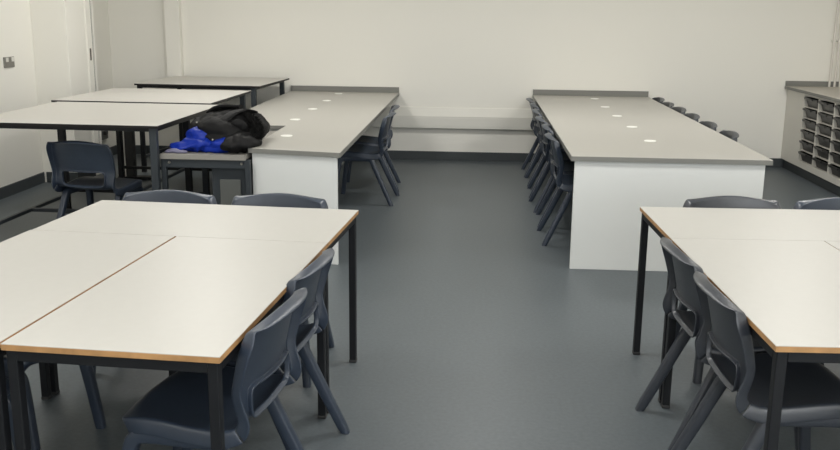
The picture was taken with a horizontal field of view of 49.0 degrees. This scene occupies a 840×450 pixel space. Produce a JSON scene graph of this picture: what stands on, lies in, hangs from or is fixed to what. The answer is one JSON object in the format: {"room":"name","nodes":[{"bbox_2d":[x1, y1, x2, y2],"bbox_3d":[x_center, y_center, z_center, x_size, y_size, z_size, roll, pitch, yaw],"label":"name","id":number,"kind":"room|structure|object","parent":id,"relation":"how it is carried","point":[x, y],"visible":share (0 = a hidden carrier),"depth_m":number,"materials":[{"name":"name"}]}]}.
{"room":"science classroom","nodes":[
{"label":"science classroom","id":0,"kind":"room"},
{"bbox_2d":[0,0,116,187],"bbox_3d":[-3.773,-0.727,3.782,0.150,2.750,12.410,1,13,3],"label":"wall","id":1,"kind":"structure","parent":0,"point":[21,158],"depth_m":7.97,"materials":[{"name":"white paint"}]},
{"bbox_2d":[3,56,14,67],"bbox_3d":[-3.443,-1.365,7.722,0.017,0.087,0.170,1,13,3],"label":"light switch","id":2,"kind":"object","parent":1,"relation":"attached to","point":[8,62],"visible":1,"depth_m":7.71,"materials":[{"name":"silver metal"}]},
{"bbox_2d":[0,172,44,199],"bbox_3d":[-3.763,0.765,3.229,0.008,0.096,10.659,1,13,3],"label":"baseboard","id":3,"kind":"structure","parent":1,"relation":"attached to","point":[19,186],"depth_m":7.98,"materials":[{"name":"plastic"}]},
{"bbox_2d":[30,0,92,181],"bbox_3d":[-3.250,-1.771,8.289,0.315,2.750,0.390,1,13,3],"label":"door","id":4,"kind":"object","parent":1,"relation":"in","point":[58,26],"visible":0.53,"depth_m":8.19,"materials":[{"name":"white paint"}]},
{"bbox_2d":[46,172,95,182],"bbox_3d":[-3.246,-0.477,8.585,0.294,0.096,0.399,1,13,3],"label":"baseboard","id":5,"kind":"object","parent":4,"relation":"attached to","point":[72,175],"visible":0.48,"depth_m":8.39,"materials":[{"name":"plastic"}]},
{"bbox_2d":[83,0,101,174],"bbox_3d":[-3.229,-1.518,8.638,0.330,2.100,0.173,1,13,3],"label":"trim","id":6,"kind":"structure","parent":1,"relation":"attached to","point":[87,5],"depth_m":8.59,"materials":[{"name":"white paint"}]},
{"bbox_2d":[101,131,107,139],"bbox_3d":[-3.315,-0.946,9.683,0.065,0.090,0.170,1,13,3],"label":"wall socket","id":7,"kind":"object","parent":1,"relation":"attached to","point":[104,134],"visible":0.64,"depth_m":9.65,"materials":[{"name":"grey plastic"}]},
{"bbox_2d":[110,145,116,154],"bbox_3d":[-3.358,-0.697,9.523,0.008,0.096,1.150,1,13,3],"label":"baseboard","id":8,"kind":"structure","parent":1,"relation":"attached to","point":[113,148],"depth_m":10.02,"materials":[{"name":"plastic"}]},
{"bbox_2d":[0,154,839,449],"bbox_3d":[0.172,0.761,3.874,8.090,0.100,12.710,1,13,3],"label":"floor","id":9,"kind":"structure","parent":0,"point":[474,333],"depth_m":4.43,"materials":[{"name":"plastic"}]},
{"bbox_2d":[5,377,15,449],"bbox_3d":[-1.509,0.576,2.724,0.515,0.744,0.479,2,13,7],"label":"chair","id":10,"kind":"object","parent":9,"relation":"on","point":[7,379],"visible":0.29,"depth_m":2.88,"materials":[{"name":"blue plastic"}]},
{"bbox_2d":[3,355,106,449],"bbox_3d":[-1.484,0.452,3.259,0.515,0.744,0.479,2,13,7],"label":"chair","id":11,"kind":"object","parent":9,"relation":"on","point":[88,374],"visible":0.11,"depth_m":3.44,"materials":[{"name":"plastic"}]},
{"bbox_2d":[0,230,176,449],"bbox_3d":[-1.330,0.508,3.109,0.596,0.705,1.196,2,13,7],"label":"table","id":12,"kind":"object","parent":9,"relation":"on","point":[42,271],"visible":0.66,"depth_m":3.12,"materials":[{"name":"white laminate"}]},
{"bbox_2d":[46,140,143,218],"bbox_3d":[-2.127,-0.216,6.094,0.479,0.744,0.515,4,13,13],"label":"chair","id":13,"kind":"object","parent":9,"relation":"on","point":[70,155],"visible":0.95,"depth_m":5.91,"materials":[{"name":"grey plastic"}]},
{"bbox_2d":[0,102,215,224],"bbox_3d":[-2.192,-0.356,6.433,1.276,0.860,1.316,2,13,5],"label":"table","id":14,"kind":"object","parent":9,"relation":"on","point":[152,118],"visible":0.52,"depth_m":6.16,"materials":[{"name":"white laminate"}]},
{"bbox_2d":[118,131,150,180],"bbox_3d":[-2.657,-0.827,8.517,0.300,0.822,0.120,1,13,3],"label":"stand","id":15,"kind":"object","parent":9,"relation":"on","point":[128,137],"visible":0.34,"depth_m":8.54,"materials":[{"name":"black metal"}]},
{"bbox_2d":[51,88,251,194],"bbox_3d":[-2.179,-0.660,7.740,1.263,0.860,1.165,2,13,5],"label":"table","id":16,"kind":"object","parent":9,"relation":"on","point":[113,95],"visible":0.4,"depth_m":7.58,"materials":[{"name":"white laminate"}]},
{"bbox_2d":[93,190,216,373],"bbox_3d":[-1.188,0.246,4.156,0.479,0.744,0.515,2,13,6],"label":"chair","id":17,"kind":"object","parent":9,"relation":"on","point":[168,196],"visible":0.16,"depth_m":4.27,"materials":[{"name":"plastic"}]},
{"bbox_2d":[1,236,326,449],"bbox_3d":[-0.730,0.533,3.033,0.596,0.705,1.196,2,13,7],"label":"table","id":18,"kind":"object","parent":9,"relation":"on","point":[190,304],"visible":0.86,"depth_m":2.66,"materials":[{"name":"white laminate"}]},
{"bbox_2d":[33,200,358,413],"bbox_3d":[-0.908,0.320,3.940,1.196,0.705,0.596,2,13,7],"label":"table","id":19,"kind":"object","parent":9,"relation":"on","point":[328,226],"visible":0.58,"depth_m":3.84,"materials":[{"name":"white laminate"}]},
{"bbox_2d":[134,76,288,171],"bbox_3d":[-2.054,-1.028,9.326,1.230,0.860,1.090,2,13,6],"label":"table","id":20,"kind":"object","parent":9,"relation":"on","point":[179,82],"visible":0.49,"depth_m":8.95,"materials":[{"name":"white laminate"}]},
{"bbox_2d":[122,287,307,449],"bbox_3d":[-0.598,0.573,2.782,0.515,0.744,0.479,3,13,11],"label":"chair","id":21,"kind":"object","parent":9,"relation":"on","point":[175,412],"visible":0.98,"depth_m":2.65,"materials":[{"name":"plastic"}]},
{"bbox_2d":[160,131,275,204],"bbox_3d":[-1.314,-0.246,6.411,0.567,0.676,1.208,1,13,3],"label":"desk","id":22,"kind":"object","parent":9,"relation":"on","point":[232,173],"visible":0.39,"depth_m":5.80,"materials":[{"name":"grey metal"}]},
{"bbox_2d":[164,126,227,152],"bbox_3d":[-1.377,-0.554,5.900,0.450,0.154,0.296,1,13,3],"label":"bag","id":23,"kind":"object","parent":22,"relation":"on","point":[195,140],"visible":0.72,"depth_m":5.81,"materials":[{"name":"blue fabric"}]},
{"bbox_2d":[189,104,269,153],"bbox_3d":[-1.249,-0.642,6.013,0.569,0.276,0.616,1,13,3],"label":"coat","id":24,"kind":"object","parent":22,"relation":"on","point":[242,129],"visible":0.93,"depth_m":5.86,"materials":[{"name":"black fabric"}]},
{"bbox_2d":[172,248,349,449],"bbox_3d":[-0.558,0.464,3.254,0.515,0.744,0.479,3,13,10],"label":"chair","id":25,"kind":"object","parent":9,"relation":"on","point":[313,277],"visible":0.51,"depth_m":3.35,"materials":[{"name":"plastic"}]},
{"bbox_2d":[231,193,334,387],"bbox_3d":[-0.671,0.264,4.106,0.479,0.744,0.515,2,13,6],"label":"chair","id":26,"kind":"object","parent":9,"relation":"on","point":[266,199],"visible":0.21,"depth_m":4.22,"materials":[{"name":"plastic"}]},
{"bbox_2d":[248,85,398,264],"bbox_3d":[-0.937,-0.617,7.808,1.161,0.773,4.276,1,13,3],"label":"workbench","id":27,"kind":"object","parent":9,"relation":"on","point":[314,126],"visible":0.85,"depth_m":6.40,"materials":[{"name":"grey laminate"}]},
{"bbox_2d":[250,91,397,152],"bbox_3d":[-0.933,-0.923,7.737,1.157,0.030,4.272,1,13,3],"label":"countertop","id":28,"kind":"structure","parent":27,"relation":"on","point":[330,127],"depth_m":7.47,"materials":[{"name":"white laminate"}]},
{"bbox_2d":[338,112,399,205],"bbox_3d":[-0.450,-0.577,7.726,0.515,0.744,0.479,2,13,5],"label":"chair","id":29,"kind":"object","parent":9,"relation":"on","point":[356,152],"visible":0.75,"depth_m":7.55,"materials":[{"name":"grey plastic"}]},
{"bbox_2d":[347,105,400,191],"bbox_3d":[-0.433,-0.711,8.300,0.515,0.744,0.479,1,13,0],"label":"chair","id":30,"kind":"object","parent":9,"relation":"on","point":[364,140],"visible":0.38,"depth_m":8.39,"materials":[{"name":"grey plastic"}]},
{"bbox_2d":[521,98,552,176],"bbox_3d":[1.284,-0.876,9.094,0.515,0.744,0.479,1,13,2],"label":"chair","id":31,"kind":"object","parent":9,"relation":"on","point":[534,121],"visible":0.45,"depth_m":9.28,"materials":[{"name":"grey plastic"}]},
{"bbox_2d":[525,103,558,186],"bbox_3d":[1.260,-0.763,8.608,0.515,0.744,0.479,1,13,3],"label":"chair","id":32,"kind":"object","parent":9,"relation":"on","point":[534,105],"visible":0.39,"depth_m":8.80,"materials":[{"name":"grey plastic"}]},
{"bbox_2d":[527,109,564,197],"bbox_3d":[1.218,-0.639,8.075,0.515,0.744,0.479,2,13,4],"label":"chair","id":33,"kind":"object","parent":9,"relation":"on","point":[536,111],"visible":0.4,"depth_m":8.21,"materials":[{"name":"grey plastic"}]},
{"bbox_2d":[528,116,573,212],"bbox_3d":[1.176,-0.510,7.519,0.515,0.744,0.479,1,13,1],"label":"chair","id":34,"kind":"object","parent":9,"relation":"on","point":[545,141],"visible":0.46,"depth_m":7.43,"materials":[{"name":"grey plastic"}]},
{"bbox_2d":[537,133,573,245],"bbox_3d":[1.109,-0.266,6.470,0.515,0.744,0.479,1,13,2],"label":"chair","id":35,"kind":"object","parent":9,"relation":"on","point":[564,182],"visible":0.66,"depth_m":6.32,"materials":[{"name":"grey plastic"}]},
{"bbox_2d":[536,124,574,226],"bbox_3d":[1.159,-0.389,6.996,0.515,0.744,0.479,2,13,5],"label":"chair","id":36,"kind":"object","parent":9,"relation":"on","point":[568,166],"visible":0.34,"depth_m":7.10,"materials":[{"name":"grey plastic"}]},
{"bbox_2d":[532,89,772,270],"bbox_3d":[1.649,-0.558,7.685,1.202,0.773,4.218,1,13,3],"label":"workbench","id":37,"kind":"object","parent":9,"relation":"on","point":[630,151],"visible":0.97,"depth_m":5.72,"materials":[{"name":"grey laminate"}]},
{"bbox_2d":[533,95,772,160],"bbox_3d":[1.653,-0.864,7.613,1.198,0.030,4.214,1,13,3],"label":"countertop","id":38,"kind":"structure","parent":37,"relation":"on","point":[586,128],"depth_m":6.80,"materials":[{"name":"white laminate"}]},
{"bbox_2d":[652,97,664,102],"bbox_3d":[2.199,-0.926,9.354,0.515,0.744,0.479,1,13,3],"label":"chair","id":39,"kind":"object","parent":9,"relation":"on","point":[658,99],"visible":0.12,"depth_m":9.25,"materials":[{"name":"plastic"}]},
{"bbox_2d":[661,102,673,107],"bbox_3d":[2.163,-0.815,8.877,0.515,0.744,0.479,2,13,4],"label":"chair","id":40,"kind":"object","parent":9,"relation":"on","point":[668,104],"visible":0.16,"depth_m":8.77,"materials":[{"name":"plastic"}]},
{"bbox_2d":[671,107,685,114],"bbox_3d":[2.143,-0.709,8.422,0.515,0.744,0.479,1,13,1],"label":"chair","id":41,"kind":"object","parent":9,"relation":"on","point":[682,110],"visible":0.13,"depth_m":8.31,"materials":[{"name":"plastic"}]},
{"bbox_2d":[684,113,699,121],"bbox_3d":[2.105,-0.587,7.896,0.515,0.744,0.479,1,13,3],"label":"chair","id":42,"kind":"object","parent":9,"relation":"on","point":[693,116],"visible":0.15,"depth_m":7.79,"materials":[{"name":"plastic"}]},
{"bbox_2d":[699,121,717,130],"bbox_3d":[2.063,-0.452,7.313,0.515,0.744,0.479,1,13,2],"label":"chair","id":43,"kind":"object","parent":9,"relation":"on","point":[709,124],"visible":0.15,"depth_m":7.20,"materials":[{"name":"plastic"}]},
{"bbox_2d":[635,237,797,449],"bbox_3d":[1.136,0.440,3.439,0.515,0.744,0.479,1,13,0],"label":"chair","id":44,"kind":"object","parent":9,"relation":"on","point":[681,269],"visible":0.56,"depth_m":3.39,"materials":[{"name":"plastic"}]},
{"bbox_2d":[675,196,780,383],"bbox_3d":[1.443,0.274,4.168,0.479,0.744,0.515,1,13,1],"label":"chair","id":45,"kind":"object","parent":9,"relation":"on","point":[744,202],"visible":0.18,"depth_m":4.28,"materials":[{"name":"plastic"}]},
{"bbox_2d":[719,130,738,141],"bbox_3d":[2.040,-0.322,6.756,0.515,0.744,0.479,2,13,5],"label":"chair","id":46,"kind":"object","parent":9,"relation":"on","point":[733,135],"visible":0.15,"depth_m":6.64,"materials":[{"name":"plastic"}]},
{"bbox_2d":[632,207,839,402],"bbox_3d":[1.591,0.338,3.987,1.196,0.705,0.596,1,13,2],"label":"table","id":47,"kind":"object","parent":9,"relation":"on","point":[668,222],"visible":0.64,"depth_m":3.94,"materials":[{"name":"white laminate"}]},
{"bbox_2d":[660,238,839,449],"bbox_3d":[1.264,0.536,3.119,0.596,0.705,1.196,1,13,2],"label":"table","id":48,"kind":"object","parent":9,"relation":"on","point":[787,291],"visible":0.77,"depth_m":2.96,"materials":[{"name":"white laminate"}]},
{"bbox_2d":[671,271,839,449],"bbox_3d":[1.121,0.550,2.966,0.515,0.744,0.479,1,13,1],"label":"chair","id":49,"kind":"object","parent":9,"relation":"on","point":[811,397],"visible":0.94,"depth_m":2.86,"materials":[{"name":"plastic"}]},
{"bbox_2d":[781,90,839,196],"bbox_3d":[4.022,-0.640,8.042,0.660,0.824,3.188,1,13,3],"label":"base cabinet","id":50,"kind":"object","parent":9,"relation":"on","point":[795,102],"visible":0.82,"depth_m":9.06,"materials":[{"name":"laminate"}]},
{"bbox_2d":[798,151,812,164],"bbox_3d":[3.931,-0.643,8.942,0.428,0.088,0.360,1,13,3],"label":"tray","id":51,"kind":"object","parent":50,"relation":"in","point":[806,157],"visible":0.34,"depth_m":8.98,"materials":[{"name":"black plastic"}]},
{"bbox_2d":[799,140,813,152],"bbox_3d":[3.933,-0.750,8.917,0.428,0.088,0.360,1,13,3],"label":"tray","id":52,"kind":"object","parent":50,"relation":"in","point":[807,146],"visible":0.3,"depth_m":8.95,"materials":[{"name":"black plastic"}]},
{"bbox_2d":[800,129,814,141],"bbox_3d":[3.935,-0.853,8.893,0.428,0.088,0.360,1,13,3],"label":"tray","id":53,"kind":"object","parent":50,"relation":"in","point":[808,135],"visible":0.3,"depth_m":8.93,"materials":[{"name":"black plastic"}]},
{"bbox_2d":[802,119,815,130],"bbox_3d":[3.941,-0.956,8.868,0.428,0.088,0.360,1,13,3],"label":"tray","id":54,"kind":"object","parent":50,"relation":"in","point":[810,124],"visible":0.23,"depth_m":8.90,"materials":[{"name":"black plastic"}]},
{"bbox_2d":[803,108,816,119],"bbox_3d":[3.936,-1.059,8.845,0.428,0.088,0.360,1,13,3],"label":"tray","id":55,"kind":"object","parent":50,"relation":"in","point":[810,113],"visible":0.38,"depth_m":8.87,"materials":[{"name":"black plastic"}]},
{"bbox_2d":[804,97,818,108],"bbox_3d":[3.940,-1.162,8.821,0.428,0.088,0.360,1,13,3],"label":"tray","id":56,"kind":"object","parent":50,"relation":"in","point":[812,102],"visible":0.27,"depth_m":8.85,"materials":[{"name":"black plastic"}]},
{"bbox_2d":[785,81,839,102],"bbox_3d":[4.012,-1.078,7.931,0.690,0.081,3.209,1,13,3],"label":"countertop","id":57,"kind":"structure","parent":50,"relation":"on","point":[820,89],"depth_m":9.22,"materials":[{"name":"grey laminate"}]},
{"bbox_2d":[812,157,827,171],"bbox_3d":[3.908,-0.553,8.555,0.428,0.088,0.360,1,13,3],"label":"tray","id":58,"kind":"object","parent":50,"relation":"in","point":[822,164],"visible":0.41,"depth_m":8.60,"materials":[{"name":"black plastic"}]},
{"bbox_2d":[814,146,828,159],"bbox_3d":[3.912,-0.659,8.530,0.428,0.088,0.360,1,13,3],"label":"tray","id":59,"kind":"object","parent":50,"relation":"in","point":[822,152],"visible":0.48,"depth_m":8.56,"materials":[{"name":"black plastic"}]},
{"bbox_2d":[815,135,830,147],"bbox_3d":[3.913,-0.763,8.506,0.428,0.088,0.360,1,13,3],"label":"tray","id":60,"kind":"object","parent":50,"relation":"in","point":[824,141],"visible":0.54,"depth_m":8.54,"materials":[{"name":"black plastic"}]},
{"bbox_2d":[816,124,831,136],"bbox_3d":[3.910,-0.866,8.482,0.428,0.088,0.360,1,13,3],"label":"tray","id":61,"kind":"object","parent":50,"relation":"in","point":[824,129],"visible":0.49,"depth_m":8.51,"materials":[{"name":"black plastic"}]},
{"bbox_2d":[818,112,832,124],"bbox_3d":[3.917,-0.969,8.458,0.428,0.088,0.360,1,13,3],"label":"tray","id":62,"kind":"object","parent":50,"relation":"in","point":[826,118],"visible":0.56,"depth_m":8.49,"materials":[{"name":"black plastic"}]},
{"bbox_2d":[819,101,834,113],"bbox_3d":[3.914,-1.072,8.434,0.428,0.088,0.360,1,13,3],"label":"tray","id":63,"kind":"object","parent":50,"relation":"in","point":[827,106],"visible":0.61,"depth_m":8.46,"materials":[{"name":"black plastic"}]},
{"bbox_2d":[828,164,839,177],"bbox_3d":[3.884,-0.463,8.168,0.428,0.088,0.360,1,13,3],"label":"tray","id":64,"kind":"object","parent":50,"relation":"in","point":[835,169],"visible":1,"depth_m":8.25,"materials":[{"name":"black plastic"}]},
{"bbox_2d":[829,152,839,164],"bbox_3d":[3.887,-0.570,8.143,0.428,0.088,0.360,1,13,3],"label":"tray","id":65,"kind":"object","parent":50,"relation":"in","point":[836,157],"visible":1,"depth_m":8.24,"materials":[{"name":"black plastic"}]},
{"bbox_2d":[830,140,839,151],"bbox_3d":[3.885,-0.673,8.119,0.428,0.088,0.360,1,13,3],"label":"tray","id":66,"kind":"object","parent":50,"relation":"in","point":[836,143],"visible":1,"depth_m":8.22,"materials":[{"name":"black plastic"}]},
{"bbox_2d":[832,129,839,139],"bbox_3d":[3.885,-0.776,8.095,0.428,0.088,0.360,1,13,3],"label":"tray","id":67,"kind":"object","parent":50,"relation":"in","point":[837,131],"visible":1,"depth_m":8.21,"materials":[{"name":"black plastic"}]},
{"bbox_2d":[833,117,839,127],"bbox_3d":[3.886,-0.879,8.071,0.428,0.088,0.360,1,13,3],"label":"tray","id":68,"kind":"object","parent":50,"relation":"in","point":[837,119],"visible":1,"depth_m":8.21,"materials":[{"name":"black plastic"}]},
{"bbox_2d":[793,197,839,209],"bbox_3d":[1.953,0.282,4.157,0.479,0.744,0.515,1,13,1],"label":"chair","id":69,"kind":"object","parent":9,"relation":"on","point":[832,203],"visible":0.23,"depth_m":4.27,"materials":[{"name":"grey plastic"}]},
{"bbox_2d":[821,241,839,365],"bbox_3d":[1.864,0.547,3.103,0.596,0.705,1.196,1,13,2],"label":"table","id":70,"kind":"object","parent":9,"relation":"on","point":[836,244],"visible":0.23,"depth_m":3.58,"materials":[{"name":"white laminate"}]},
{"bbox_2d":[108,0,839,157],"bbox_3d":[0.582,-2.045,9.656,8.090,2.750,0.150,1,13,3],"label":"wall","id":71,"kind":"structure","parent":0,"point":[728,63],"depth_m":9.62,"materials":[{"name":"white paint"}]},
{"bbox_2d":[162,0,183,145],"bbox_3d":[-2.622,-2.098,9.726,0.195,2.750,0.090,1,13,3],"label":"trim","id":72,"kind":"structure","parent":71,"relation":"attached to","point":[171,9],"depth_m":9.73,"materials":[{"name":"white paint"}]},
{"bbox_2d":[370,106,547,129],"bbox_3d":[0.624,-1.126,9.753,3.950,0.218,0.067,1,13,3],"label":"trunking","id":73,"kind":"object","parent":71,"relation":"attached to","point":[405,117],"visible":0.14,"depth_m":9.74,"materials":[{"name":"white plastic"}]},
{"bbox_2d":[136,145,783,167],"bbox_3d":[0.247,-0.732,9.854,7.163,0.096,0.098,1,13,3],"label":"baseboard","id":74,"kind":"structure","parent":71,"relation":"attached to","point":[393,154],"depth_m":9.88,"materials":[{"name":"plastic"}]},
{"bbox_2d":[828,0,839,86],"bbox_3d":[4.207,-2.345,9.246,0.028,1.898,0.055,1,13,3],"label":"pipe","id":75,"kind":"object","parent":71,"relation":"attached to","point":[838,1],"visible":1,"depth_m":9.34,"materials":[{"name":"white metal"}]},
{"bbox_2d":[833,30,839,86],"bbox_3d":[4.259,-2.344,9.243,0.028,1.898,0.055,1,13,3],"label":"pipe","id":76,"kind":"object","parent":71,"relation":"attached to","point":[838,41],"visible":1,"depth_m":9.38,"materials":[{"name":"white metal"}]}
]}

